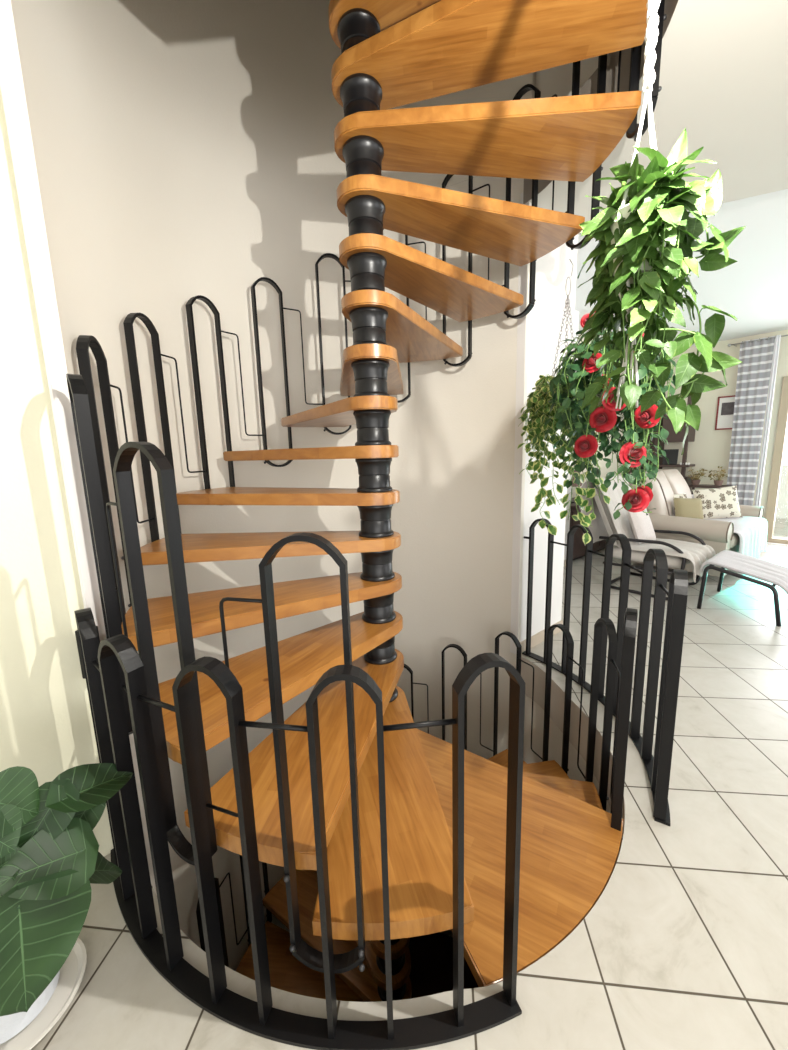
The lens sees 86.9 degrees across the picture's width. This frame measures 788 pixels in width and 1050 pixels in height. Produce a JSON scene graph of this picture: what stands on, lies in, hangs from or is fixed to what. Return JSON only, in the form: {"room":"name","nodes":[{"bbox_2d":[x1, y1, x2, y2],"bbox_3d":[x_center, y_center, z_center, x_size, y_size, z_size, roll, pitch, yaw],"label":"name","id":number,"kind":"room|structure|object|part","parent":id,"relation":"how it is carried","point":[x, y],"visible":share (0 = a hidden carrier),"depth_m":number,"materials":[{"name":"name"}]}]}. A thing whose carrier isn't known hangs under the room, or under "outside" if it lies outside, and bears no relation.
{"room":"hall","nodes":[
{"label":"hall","id":0,"kind":"room"},
{"bbox_2d":[0,87,112,855],"bbox_3d":[-3.015,0.316,-0.584,0.100,3.160,5.600,8,13,43],"label":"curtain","id":1,"kind":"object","parent":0,"point":[47,729],"depth_m":1.30,"materials":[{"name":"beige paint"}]},
{"bbox_2d":[0,0,106,641],"bbox_3d":[-1.072,-1.392,1.136,0.010,5.280,0.065,0,10,6],"label":"trim","id":2,"kind":"structure","parent":1,"relation":"attached to","point":[11,79],"depth_m":1.25,"materials":[{"name":"white paint"}]},
{"bbox_2d":[521,654,624,844],"bbox_3d":[0.317,1.279,1.771,2.635,0.269,1.402,-8,12,-33],"label":"trim","id":3,"kind":"structure","parent":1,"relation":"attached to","point":[557,700],"depth_m":2.51,"materials":[{"name":"paint"}]},
{"bbox_2d":[11,0,535,970],"bbox_3d":[-0.434,-0.236,2.518,2.397,8.300,1.139,-9,12,-35],"label":"wall","id":4,"kind":"structure","parent":0,"point":[184,150],"depth_m":2.59,"materials":[{"name":"beige paint"}]},
{"bbox_2d":[520,620,562,653],"bbox_3d":[1.112,0.842,3.136,0.610,0.085,0.012,-10,13,-39],"label":"baseboard","id":5,"kind":"structure","parent":4,"relation":"attached to","point":[536,639],"depth_m":3.09,"materials":[{"name":"beige tile"}]},
{"bbox_2d":[523,0,677,203],"bbox_3d":[0.217,-1.834,1.264,2.487,0.280,1.323,-9,12,-35],"label":"trim","id":6,"kind":"structure","parent":4,"relation":"attached to","point":[590,86],"depth_m":1.82,"materials":[{"name":"beige paint"}]},
{"bbox_2d":[577,0,745,454],"bbox_3d":[0.593,-1.038,0.926,0.312,1.746,0.319,-6,11,-24],"label":"pothos","id":7,"kind":"object","parent":6,"relation":"hanging from","point":[646,240],"visible":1,"depth_m":0.95,"materials":[{"name":"green plant"}]},
{"bbox_2d":[610,203,663,283],"bbox_3d":[0.574,-0.658,0.979,0.132,0.140,0.132,-2,10,0],"label":"pot","id":8,"kind":"object","parent":7,"relation":"on","point":[622,220],"depth_m":0.93,"materials":[{"name":"white plastic"}]},
{"bbox_3d":[0.562,-1.094,0.904,0.102,1.626,0.102,2,10,20],"label":"macrame cord","id":9,"kind":"part","parent":7,"relation":"part of","materials":[{"name":"white fabric"}]},
{"bbox_2d":[31,518,787,1049],"bbox_3d":[2.431,0.632,4.396,17.000,0.001,17.500,-2,10,0],"label":"floor","id":10,"kind":"structure","parent":0,"point":[684,946],"depth_m":1.28,"materials":[{"name":"tile"}]},
{"bbox_2d":[0,763,132,1049],"bbox_3d":[-0.946,0.927,1.026,0.455,0.740,0.415,-2,10,0],"label":"potted plant","id":11,"kind":"object","parent":10,"relation":"on","point":[50,857],"visible":1,"depth_m":0.98,"materials":[{"name":"green plant"}]},
{"bbox_2d":[0,970,59,1043],"bbox_3d":[-1.011,1.152,1.085,0.268,0.238,0.268,-2,10,0],"label":"pot","id":12,"kind":"object","parent":11,"relation":"on","point":[29,1027],"depth_m":1.05,"materials":[{"name":"white ceramic"}]},
{"bbox_2d":[74,608,524,1049],"bbox_3d":[-0.410,0.770,1.129,1.465,0.986,0.294,2,10,19],"label":"guard railing","id":13,"kind":"object","parent":10,"relation":"on","point":[98,660],"visible":1,"depth_m":1.04,"materials":[{"name":"black metal"}]},
{"bbox_3d":[-0.834,0.415,1.187,0.170,0.012,0.012,7,13,41],"label":"tie rod","id":14,"kind":"part","parent":13,"relation":"part of","materials":[{"name":"black metal"}]},
{"bbox_3d":[-0.570,0.437,1.016,0.174,0.012,0.012,3,11,25],"label":"tie rod","id":15,"kind":"part","parent":13,"relation":"part of","materials":[{"name":"black metal"}]},
{"bbox_3d":[-0.264,0.446,0.921,0.180,0.012,0.012,0,10,9],"label":"tie rod","id":16,"kind":"part","parent":13,"relation":"part of","materials":[{"name":"black metal"}]},
{"bbox_3d":[-0.398,1.251,1.212,1.465,0.010,0.294,2,10,19],"label":"rail","id":17,"kind":"part","parent":13,"relation":"part of","materials":[{"name":"black metal"}]},
{"bbox_3d":[0.056,0.438,0.912,0.174,0.012,0.012,-3,10,-6],"label":"tie rod","id":18,"kind":"part","parent":13,"relation":"part of","materials":[{"name":"black metal"}]},
{"bbox_2d":[569,497,606,559],"bbox_3d":[2.534,0.028,5.708,1.260,0.740,0.452,-10,13,-39],"label":"sideboard","id":19,"kind":"object","parent":10,"relation":"on","point":[578,545],"visible":0.16,"depth_m":5.31,"materials":[{"name":"brown wood"}]},
{"bbox_2d":[571,470,581,502],"bbox_3d":[2.258,-0.498,5.381,0.340,0.420,0.340,-2,10,0],"label":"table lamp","id":20,"kind":"object","parent":19,"relation":"on","point":[574,484],"visible":0.08,"depth_m":5.22,"materials":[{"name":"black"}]},
{"bbox_3d":[2.255,-0.607,5.363,0.340,0.200,0.340,-2,10,0],"label":"lamp shade","id":21,"kind":"part","parent":20,"relation":"part of","materials":[{"name":"white fabric"}]},
{"bbox_3d":[2.356,0.092,5.305,0.380,0.580,0.018,-10,13,-39],"label":"door","id":22,"kind":"part","parent":19,"relation":"part of","materials":[{"name":"brown wood"}]},
{"bbox_3d":[2.662,0.040,5.558,0.380,0.580,0.018,-10,13,-39],"label":"door","id":23,"kind":"part","parent":19,"relation":"part of","materials":[{"name":"brown wood"}]},
{"bbox_3d":[2.967,-0.012,5.811,0.380,0.580,0.018,-10,13,-39],"label":"door","id":24,"kind":"part","parent":19,"relation":"part of","materials":[{"name":"brown wood"}]},
{"bbox_2d":[522,518,687,825],"bbox_3d":[1.086,0.543,2.215,0.281,0.986,1.432,-2,10,-4],"label":"guard railing","id":25,"kind":"object","parent":10,"relation":"on","point":[658,767],"visible":0.89,"depth_m":1.93,"materials":[{"name":"black metal"}]},
{"bbox_3d":[1.046,0.118,2.618,0.012,0.012,0.148,-7,11,-27],"label":"tie rod","id":26,"kind":"part","parent":25,"relation":"part of","materials":[{"name":"black metal"}]},
{"bbox_3d":[1.151,0.163,2.342,0.012,0.012,0.159,-4,10,-13],"label":"tie rod","id":27,"kind":"part","parent":25,"relation":"part of","materials":[{"name":"black metal"}]},
{"bbox_3d":[1.100,1.023,2.298,0.279,0.010,1.432,-2,10,-4],"label":"rail","id":28,"kind":"part","parent":25,"relation":"part of","materials":[{"name":"black metal"}]},
{"bbox_3d":[1.179,0.217,2.025,0.012,0.012,0.199,-1,10,3],"label":"tie rod","id":29,"kind":"part","parent":25,"relation":"part of","materials":[{"name":"black metal"}]},
{"bbox_3d":[1.112,0.276,1.693,0.012,0.012,0.199,2,10,20],"label":"tie rod","id":30,"kind":"part","parent":25,"relation":"part of","materials":[{"name":"black metal"}]},
{"bbox_2d":[594,485,705,599],"bbox_3d":[2.573,0.103,4.272,0.670,1.069,0.920,-10,13,-39],"label":"armchair","id":31,"kind":"object","parent":10,"relation":"on","point":[673,561],"visible":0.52,"depth_m":4.22,"materials":[{"name":"white fabric"}]},
{"bbox_3d":[2.388,-0.127,4.449,0.580,0.666,0.362,-10,13,-39],"label":"backrest","id":32,"kind":"part","parent":31,"relation":"part of","materials":[{"name":"grey fabric"}]},
{"bbox_3d":[2.629,0.366,4.259,0.665,0.066,0.671,-10,13,-39],"label":"seat rail","id":33,"kind":"part","parent":31,"relation":"part of","materials":[{"name":"grey metal"}]},
{"bbox_2d":[580,475,716,582],"bbox_3d":[2.567,-0.021,4.217,0.714,0.913,1.093,-10,13,-39],"label":"throw","id":34,"kind":"object","parent":31,"relation":"on","point":[697,553],"visible":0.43,"depth_m":4.21,"materials":[{"name":"grey fabric"}]},
{"bbox_2d":[628,510,655,543],"bbox_3d":[2.519,0.010,4.224,0.373,0.363,0.187,-8,12,-34],"label":"cushion","id":35,"kind":"object","parent":34,"relation":"on","point":[641,524],"visible":0.84,"depth_m":4.15,"materials":[{"name":"white fabric"}]},
{"bbox_2d":[613,547,690,567],"bbox_3d":[2.650,0.287,4.218,0.560,0.110,0.640,-10,13,-39],"label":"seat cushion","id":36,"kind":"object","parent":31,"relation":"on","point":[673,561],"depth_m":4.06,"materials":[{"name":"grey fabric"}]},
{"bbox_2d":[628,396,695,490],"bbox_3d":[4.359,-0.958,6.846,0.380,2.200,0.920,-10,13,-39],"label":"shelving unit","id":37,"kind":"object","parent":10,"relation":"on","point":[666,424],"depth_m":6.51,"materials":[{"name":"brown wood"}]},
{"bbox_3d":[4.341,-1.202,7.085,0.020,0.900,0.440,-10,13,-39],"label":"panel","id":38,"kind":"part","parent":37,"relation":"part of","materials":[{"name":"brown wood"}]},
{"bbox_3d":[4.262,-0.946,6.791,0.050,2.200,0.050,-10,13,-39],"label":"post","id":39,"kind":"part","parent":37,"relation":"part of","materials":[{"name":"brown wood"}]},
{"bbox_2d":[640,464,694,466],"bbox_3d":[4.351,-0.976,6.836,0.340,0.035,0.920,-10,13,-39],"label":"shelf","id":40,"kind":"object","parent":37,"relation":"attached to","point":[660,465],"depth_m":6.56,"materials":[{"name":"brown wood"}]},
{"bbox_2d":[662,449,678,463],"bbox_3d":[4.402,-1.086,6.625,0.200,0.237,0.068,8,13,43],"label":"photo frame","id":41,"kind":"object","parent":37,"relation":"on","point":[671,454],"visible":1,"depth_m":6.61,"materials":[{"name":"black"}]},
{"bbox_3d":[4.521,-0.901,6.489,0.050,2.200,0.050,-10,13,-39],"label":"post","id":42,"kind":"part","parent":37,"relation":"part of","materials":[{"name":"brown wood"}]},
{"bbox_2d":[628,469,763,576],"bbox_3d":[3.702,-0.133,5.162,1.835,1.060,1.120,-10,13,-39],"label":"sofa","id":43,"kind":"object","parent":10,"relation":"on","point":[720,535],"visible":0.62,"depth_m":4.63,"materials":[{"name":"beige fabric"}]},
{"bbox_2d":[628,471,674,515],"bbox_3d":[3.228,-0.326,5.180,0.680,0.660,0.435,-10,13,-39],"label":"cushion","id":44,"kind":"object","parent":43,"relation":"on","point":[662,490],"depth_m":4.97,"materials":[{"name":"beige fabric"}]},
{"bbox_2d":[658,469,691,497],"bbox_3d":[3.735,-0.412,5.601,0.650,0.660,0.435,-10,13,-39],"label":"cushion","id":45,"kind":"object","parent":43,"relation":"on","point":[678,484],"depth_m":5.45,"materials":[{"name":"beige fabric"}]},
{"bbox_3d":[3.148,0.188,4.656,0.258,0.589,0.940,-10,13,-39],"label":"armrest","id":46,"kind":"part","parent":43,"relation":"part of","materials":[{"name":"beige fabric"}]},
{"bbox_2d":[730,533,739,547],"bbox_3d":[3.562,0.095,4.864,0.680,0.160,0.800,-10,13,-39],"label":"seat cushion","id":47,"kind":"object","parent":43,"relation":"on","point":[735,541],"depth_m":4.39,"materials":[{"name":"beige fabric"}]},
{"bbox_2d":[707,516,767,572],"bbox_3d":[3.903,0.180,5.014,1.331,0.486,0.733,-10,13,-39],"label":"throw","id":48,"kind":"object","parent":43,"relation":"on","point":[752,531],"visible":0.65,"depth_m":4.80,"materials":[{"name":"grey fabric"}]},
{"bbox_2d":[673,493,686,497],"bbox_3d":[3.536,-0.244,5.188,0.300,0.285,0.144,-3,10,-10],"label":"cushion","id":49,"kind":"object","parent":48,"relation":"on","point":[684,494],"visible":0.16,"depth_m":5.17,"materials":[{"name":"beige fabric"}]},
{"bbox_2d":[673,497,703,518],"bbox_3d":[3.542,-0.177,5.005,0.377,0.313,0.172,-2,10,-5],"label":"cushion","id":50,"kind":"object","parent":48,"relation":"on","point":[683,507],"visible":0.8,"depth_m":4.95,"materials":[{"name":"beige fabric"}]},
{"bbox_2d":[692,485,741,518],"bbox_3d":[4.017,-0.270,5.172,0.552,0.428,0.198,-1,10,6],"label":"floral cushion","id":51,"kind":"object","parent":48,"relation":"on","point":[723,502],"visible":0.88,"depth_m":5.11,"materials":[{"name":"beige fabric"}]},
{"bbox_3d":[4.345,-0.015,5.650,0.258,0.589,0.940,-10,13,-39],"label":"armrest","id":52,"kind":"part","parent":43,"relation":"part of","materials":[{"name":"beige fabric"}]},
{"bbox_2d":[688,484,732,493],"bbox_3d":[4.748,-0.184,6.314,0.300,0.835,0.500,-10,13,-39],"label":"console table","id":53,"kind":"object","parent":10,"relation":"on","point":[691,485],"visible":0.3,"depth_m":6.21,"materials":[{"name":"brown wood"}]},
{"bbox_2d":[688,466,707,484],"bbox_3d":[4.608,-0.749,6.318,0.249,0.282,0.306,4,11,28],"label":"dried flowers","id":54,"kind":"object","parent":53,"relation":"on","point":[695,481],"visible":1,"depth_m":6.31,"materials":[{"name":"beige plant"}]},
{"bbox_3d":[4.604,-0.651,6.346,0.120,0.080,0.120,-2,10,0],"label":"pot","id":55,"kind":"part","parent":54,"relation":"part of","materials":[{"name":"brown ceramic"}]},
{"bbox_2d":[708,466,729,485],"bbox_3d":[4.785,-0.724,6.131,0.261,0.287,0.248,-2,10,0],"label":"dried flowers","id":56,"kind":"object","parent":53,"relation":"on","point":[718,482],"visible":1,"depth_m":6.11,"materials":[{"name":"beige plant"}]},
{"bbox_3d":[4.785,-0.619,6.134,0.120,0.080,0.120,-2,10,0],"label":"pot","id":57,"kind":"part","parent":56,"relation":"part of","materials":[{"name":"brown ceramic"}]},
{"bbox_2d":[697,550,787,626],"bbox_3d":[3.142,0.521,3.673,0.692,0.432,0.616,-10,13,-39],"label":"footstool","id":58,"kind":"object","parent":10,"relation":"on","point":[773,573],"visible":1,"depth_m":3.58,"materials":[{"name":"white fabric"}]},
{"bbox_3d":[3.138,0.397,3.651,0.607,0.180,0.616,-10,13,-39],"label":"seat","id":59,"kind":"part","parent":58,"relation":"part of","materials":[{"name":"grey fabric"}]},
{"bbox_2d":[408,932,477,997],"bbox_3d":[0.021,4.036,2.688,4.700,0.100,4.700,-2,10,0],"label":"floor","id":60,"kind":"structure","parent":0,"point":[431,973],"depth_m":3.60,"materials":[{"name":"paint"}]},
{"bbox_2d":[66,0,666,1001],"bbox_3d":[-0.076,0.416,2.064,2.221,7.250,2.221,-2,10,0],"label":"spiral staircase","id":61,"kind":"structure","parent":60,"relation":"on","point":[396,53],"depth_m":1.64,"materials":[{"name":"black paint"}]},
{"bbox_3d":[-0.772,0.230,1.192,0.214,0.599,0.142,0,10,7],"label":"tie rod","id":62,"kind":"part","parent":61,"relation":"part of","materials":[{"name":"black metal"}]},
{"bbox_3d":[-1.171,-0.299,1.845,0.016,0.599,0.249,-2,10,-5],"label":"tie rod","id":63,"kind":"part","parent":61,"relation":"part of","materials":[{"name":"black metal"}]},
{"bbox_3d":[-1.130,-0.578,2.223,0.016,0.599,0.249,2,10,18],"label":"tie rod","id":64,"kind":"part","parent":61,"relation":"part of","materials":[{"name":"black metal"}]},
{"bbox_3d":[-0.397,0.462,1.025,0.249,0.599,0.016,2,10,17],"label":"tie rod","id":65,"kind":"part","parent":61,"relation":"part of","materials":[{"name":"black metal"}]},
{"bbox_3d":[-1.054,2.529,2.735,0.016,0.599,0.249,1,10,16],"label":"tie rod","id":66,"kind":"part","parent":61,"relation":"part of","materials":[{"name":"black metal"}]},
{"bbox_3d":[-0.931,-0.853,2.552,0.016,0.599,0.249,7,13,40],"label":"tie rod","id":67,"kind":"part","parent":61,"relation":"part of","materials":[{"name":"black metal"}]},
{"bbox_3d":[-0.605,-1.114,2.775,0.249,0.599,0.016,-6,11,-27],"label":"tie rod","id":68,"kind":"part","parent":61,"relation":"part of","materials":[{"name":"black metal"}]},
{"bbox_3d":[0.211,-1.560,2.765,0.249,0.599,0.016,2,10,18],"label":"tie rod","id":69,"kind":"part","parent":61,"relation":"part of","materials":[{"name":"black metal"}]},
{"bbox_3d":[0.270,1.542,3.307,0.249,0.599,0.016,1,10,17],"label":"tie rod","id":70,"kind":"part","parent":61,"relation":"part of","materials":[{"name":"black metal"}]},
{"bbox_3d":[0.638,1.360,3.074,0.249,0.599,0.016,6,13,39],"label":"tie rod","id":71,"kind":"part","parent":61,"relation":"part of","materials":[{"name":"black metal"}]},
{"bbox_3d":[0.574,-1.741,2.523,0.249,0.599,0.016,7,13,40],"label":"tie rod","id":72,"kind":"part","parent":61,"relation":"part of","materials":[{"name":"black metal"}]},
{"bbox_3d":[0.177,1.188,1.672,1.223,0.052,0.799,6,12,36],"label":"landing plate","id":73,"kind":"part","parent":61,"relation":"part of","materials":[{"name":"brown wood"}]},
{"bbox_3d":[0.901,1.202,2.714,0.016,0.599,0.249,-7,11,-27],"label":"tie rod","id":74,"kind":"part","parent":61,"relation":"part of","materials":[{"name":"black metal"}]},
{"bbox_3d":[0.830,-1.898,2.158,0.016,0.599,0.249,-6,11,-26],"label":"tie rod","id":75,"kind":"part","parent":61,"relation":"part of","materials":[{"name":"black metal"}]},
{"bbox_2d":[517,259,609,543],"bbox_3d":[0.903,-0.651,2.238,0.446,1.442,0.506,1,10,13],"label":"trailing plant","id":76,"kind":"object","parent":61,"relation":"hanging from","point":[538,406],"visible":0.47,"depth_m":2.18,"materials":[{"name":"green plant"}]},
{"bbox_3d":[0.921,-1.040,2.177,0.154,0.656,0.155,-2,10,0],"label":"hanging chain","id":77,"kind":"part","parent":76,"relation":"part of","materials":[{"name":"grey metal"}]},
{"bbox_3d":[1.017,1.060,2.278,0.016,0.599,0.249,-2,10,-5],"label":"tie rod","id":78,"kind":"part","parent":61,"relation":"part of","materials":[{"name":"black metal"}]},
{"bbox_2d":[545,153,675,518],"bbox_3d":[0.955,-0.781,1.792,0.530,1.456,0.557,4,11,30],"label":"plant","id":79,"kind":"object","parent":61,"relation":"hanging from","point":[604,420],"visible":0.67,"depth_m":1.71,"materials":[{"name":"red plant"}]},
{"bbox_3d":[0.778,-0.820,1.669,0.058,0.058,0.037,4,19,27],"label":"rose flower","id":80,"kind":"part","parent":79,"relation":"part of","materials":[{"name":"red plant"}]},
{"bbox_3d":[0.780,-0.327,1.710,0.061,0.096,0.096,0,6,-44],"label":"rose flower","id":81,"kind":"part","parent":79,"relation":"part of","materials":[{"name":"red plant"}]},
{"bbox_3d":[0.805,-0.659,1.692,0.067,0.080,0.067,-2,10,-2],"label":"rose flower","id":82,"kind":"part","parent":79,"relation":"part of","materials":[{"name":"red plant"}]},
{"bbox_3d":[0.820,-0.421,1.650,0.066,0.104,0.104,-8,12,-44],"label":"rose flower","id":83,"kind":"part","parent":79,"relation":"part of","materials":[{"name":"red plant"}]},
{"bbox_3d":[0.948,-0.621,1.827,0.170,0.180,0.170,-2,10,0],"label":"pot","id":84,"kind":"part","parent":79,"relation":"part of","materials":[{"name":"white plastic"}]},
{"bbox_3d":[0.867,-0.498,1.613,0.100,0.100,0.064,0,-4,6],"label":"rose flower","id":85,"kind":"part","parent":79,"relation":"part of","materials":[{"name":"red plant"}]},
{"bbox_3d":[0.948,-0.281,1.631,0.104,0.104,0.066,-1,-2,6],"label":"rose flower","id":86,"kind":"part","parent":79,"relation":"part of","materials":[{"name":"red plant"}]},
{"bbox_3d":[0.974,-0.099,1.685,0.079,0.093,0.078,-3,10,-9],"label":"rose flower","id":87,"kind":"part","parent":79,"relation":"part of","materials":[{"name":"red plant"}]},
{"bbox_3d":[0.998,-0.121,1.682,0.049,0.077,0.077,-3,9,-35],"label":"rose flower","id":88,"kind":"part","parent":79,"relation":"part of","materials":[{"name":"red plant"}]},
{"bbox_3d":[0.962,-0.417,1.598,0.061,0.096,0.096,-16,16,-32],"label":"rose flower","id":89,"kind":"part","parent":79,"relation":"part of","materials":[{"name":"red plant"}]},
{"bbox_3d":[0.968,0.926,1.828,0.016,0.599,0.249,2,10,17],"label":"tie rod","id":90,"kind":"part","parent":61,"relation":"part of","materials":[{"name":"black metal"}]},
{"bbox_3d":[0.936,-2.039,1.719,0.016,0.599,0.249,-2,10,-4],"label":"tie rod","id":91,"kind":"part","parent":61,"relation":"part of","materials":[{"name":"black metal"}]},
{"bbox_2d":[510,192,577,653],"bbox_3d":[0.777,-0.621,3.235,0.608,2.950,0.900,-10,13,-39],"label":"wall","id":92,"kind":"structure","parent":0,"point":[553,268],"depth_m":2.82,"materials":[{"name":"white paint"}]},
{"bbox_2d":[523,695,610,812],"bbox_3d":[1.104,2.595,2.577,0.252,2.620,1.372,-2,10,-4],"label":"wall","id":93,"kind":"structure","parent":0,"point":[555,735],"depth_m":2.83,"materials":[{"name":"beige paint"}]},
{"bbox_2d":[564,310,578,559],"bbox_3d":[1.278,-0.856,4.522,1.850,2.950,0.450,-10,13,-39],"label":"wall","id":94,"kind":"structure","parent":0,"point":[576,322],"depth_m":5.01,"materials":[{"name":"white paint"}]},
{"bbox_2d":[535,53,608,97],"bbox_3d":[0.853,-3.140,1.320,0.461,2.240,1.886,0,10,10],"label":"wall","id":95,"kind":"structure","parent":0,"point":[557,80],"depth_m":2.26,"materials":[{"name":"beige paint"}]},
{"bbox_2d":[571,334,633,497],"bbox_3d":[2.996,-1.209,6.304,3.120,2.950,0.100,-10,13,-39],"label":"wall","id":96,"kind":"structure","parent":0,"point":[602,464],"depth_m":6.56,"materials":[{"name":"beige paint"}]},
{"bbox_2d":[527,0,787,234],"bbox_3d":[-0.722,-1.324,-0.725,9.600,0.001,7.500,-2,10,0],"label":"ceiling","id":97,"kind":"structure","parent":0,"point":[723,79],"depth_m":1.78,"materials":[{"name":"grey paint"}]},
{"bbox_2d":[575,189,787,345],"bbox_3d":[3.699,-2.458,4.580,11.300,0.060,8.100,-2,10,0],"label":"ceiling","id":98,"kind":"structure","parent":0,"point":[753,289],"depth_m":3.80,"materials":[{"name":"white paint"}]},
{"bbox_2d":[648,329,787,518],"bbox_3d":[6.456,-1.034,4.754,0.150,2.950,6.950,-10,13,-39],"label":"wall","id":99,"kind":"structure","parent":0,"point":[710,449],"depth_m":6.34,"materials":[{"name":"beige paint"}]},
{"bbox_2d":[715,395,734,429],"bbox_3d":[5.053,-1.674,6.180,0.026,0.490,0.420,-10,13,-39],"label":"framed picture","id":100,"kind":"object","parent":99,"relation":"attached to","point":[725,405],"visible":0.45,"depth_m":6.25,"materials":[{"name":"red"}]},
{"bbox_2d":[721,402,734,414],"bbox_3d":[5.011,-1.738,6.207,0.006,0.180,0.200,-10,13,-39],"label":"print","id":101,"kind":"object","parent":100,"relation":"attached to","point":[727,408],"depth_m":6.22},
{"bbox_2d":[727,335,787,346],"bbox_3d":[5.764,-2.446,5.015,0.191,0.044,2.757,-10,13,-39],"label":"curtain rod","id":102,"kind":"object","parent":99,"relation":"attached to","point":[728,345],"visible":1,"depth_m":5.82,"materials":[{"name":"grey metal"}]},
{"bbox_2d":[727,335,775,505],"bbox_3d":[5.069,-1.183,5.992,0.048,2.836,0.374,-10,13,-39],"label":"striped curtain","id":103,"kind":"object","parent":102,"relation":"hanging from","point":[753,376],"visible":0.78,"depth_m":5.93,"materials":[{"name":"grey fabric"}]},
{"bbox_2d":[755,335,780,505],"bbox_3d":[5.192,-1.154,5.820,0.042,2.830,0.060,-10,13,-39],"label":"curtain","id":104,"kind":"object","parent":102,"relation":"hanging from","point":[778,337],"visible":0.8,"depth_m":5.76,"materials":[{"name":"white fabric"}]},
{"bbox_2d":[765,376,787,543],"bbox_3d":[6.123,-0.769,5.092,0.090,2.330,2.230,-10,13,-39],"label":"door","id":105,"kind":"structure","parent":99,"relation":"in","point":[782,422],"depth_m":5.87,"materials":[{"name":"beige wood"}]},
{"bbox_2d":[767,542,787,545],"bbox_3d":[6.075,0.373,5.288,0.100,0.016,2.230,-10,13,-39],"label":"trim","id":106,"kind":"structure","parent":99,"relation":"attached to","point":[767,542],"depth_m":5.95,"materials":[{"name":"white paint"}]},
{"bbox_3d":[7.892,0.255,6.209,7.862,0.080,8.410,-2,10,0],"label":"floor","id":107,"kind":"structure","parent":0,"visible":0},
{"bbox_2d":[775,466,787,518],"bbox_3d":[8.621,-0.423,6.732,0.200,1.040,8.000,-10,13,-39],"label":"parapet","id":108,"kind":"object","parent":107,"relation":"on","point":[782,504],"depth_m":7.96,"materials":[{"name":"white paint"}]}
]}

